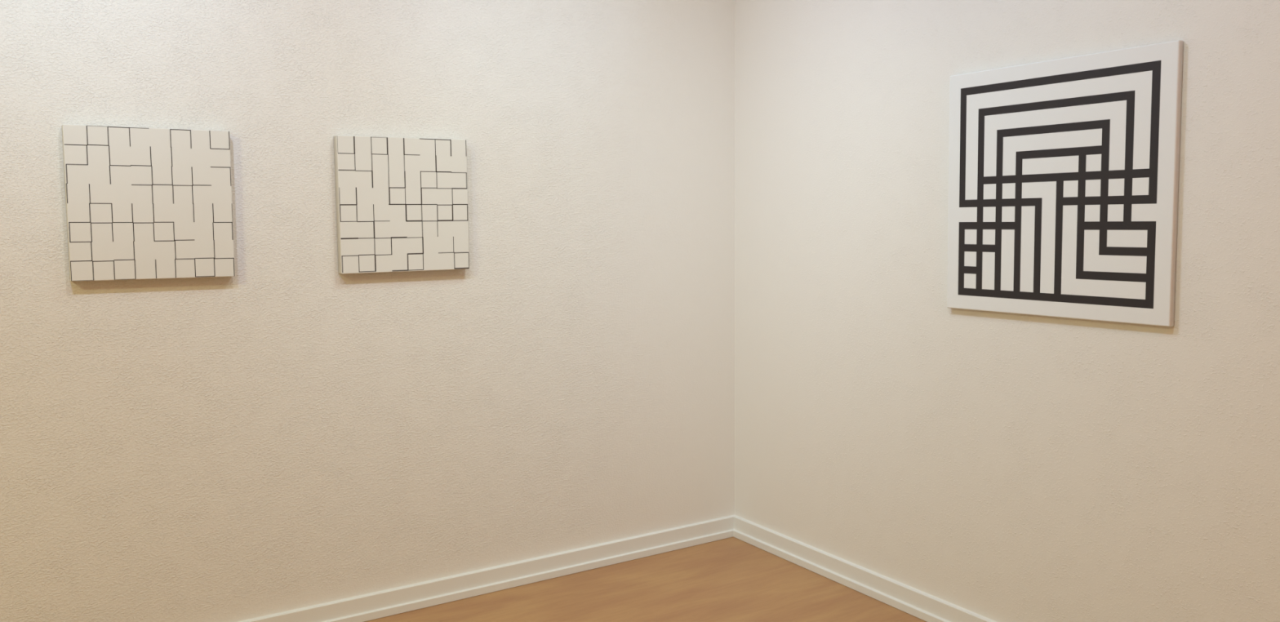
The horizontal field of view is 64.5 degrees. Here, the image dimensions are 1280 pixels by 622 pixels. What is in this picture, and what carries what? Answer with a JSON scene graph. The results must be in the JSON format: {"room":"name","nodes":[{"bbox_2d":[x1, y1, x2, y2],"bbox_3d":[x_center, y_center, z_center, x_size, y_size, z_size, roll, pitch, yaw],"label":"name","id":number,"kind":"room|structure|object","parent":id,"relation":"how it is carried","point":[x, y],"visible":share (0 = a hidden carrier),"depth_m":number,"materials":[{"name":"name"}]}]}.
{"room":"museum","nodes":[
{"label":"museum","id":0,"kind":"room"},
{"bbox_2d":[0,0,734,621],"bbox_3d":[-2.042,-0.333,3.112,5.800,3.150,0.100,-4,7,-32],"label":"wall","id":1,"kind":"structure","parent":0,"point":[289,431],"depth_m":3.73,"materials":[{"name":"white paint"}]},
{"bbox_2d":[62,124,235,281],"bbox_3d":[-1.592,-0.349,3.311,0.501,0.501,0.048,-3,7,-32],"label":"painting","id":2,"kind":"object","parent":1,"relation":"attached to","point":[142,202],"visible":1,"depth_m":3.28,"materials":[{"name":"white fabric"}]},
{"bbox_2d":[333,135,469,274],"bbox_3d":[-0.876,-0.394,3.767,0.497,0.497,0.044,-4,7,-32],"label":"painting","id":3,"kind":"object","parent":1,"relation":"attached to","point":[402,202],"visible":1,"depth_m":3.74,"materials":[{"name":"white fabric"}]},
{"bbox_2d":[237,514,734,621],"bbox_3d":[-1.993,1.191,3.217,5.800,0.095,0.030,-4,7,-32],"label":"baseboard","id":4,"kind":"structure","parent":1,"relation":"attached to","point":[390,602],"depth_m":4.13,"materials":[{"name":"white paint"}]},
{"bbox_2d":[364,537,926,621],"bbox_3d":[-0.441,1.528,0.806,6.000,0.100,6.000,-4,7,-32],"label":"floor","id":5,"kind":"structure","parent":0,"point":[731,579],"depth_m":4.03,"materials":[{"name":"brown wood"}]},
{"bbox_2d":[734,0,1279,621],"bbox_3d":[2.004,-0.281,2.253,0.100,3.150,5.900,-4,7,-32],"label":"wall","id":6,"kind":"structure","parent":0,"point":[998,467],"depth_m":3.52,"materials":[{"name":"white paint"}]},
{"bbox_2d":[733,515,996,621],"bbox_3d":[1.990,1.246,2.336,0.030,0.095,5.800,-4,7,-32],"label":"baseboard","id":7,"kind":"structure","parent":6,"relation":"attached to","point":[927,607],"depth_m":4.08,"materials":[{"name":"white paint"}]},
{"bbox_2d":[946,40,1183,326],"bbox_3d":[1.307,-0.386,3.224,0.025,0.808,0.810,-4,6,-32],"label":"painting","id":8,"kind":"object","parent":6,"relation":"attached to","point":[1064,172],"visible":1,"depth_m":3.16,"materials":[{"name":"white fabric"}]}
]}

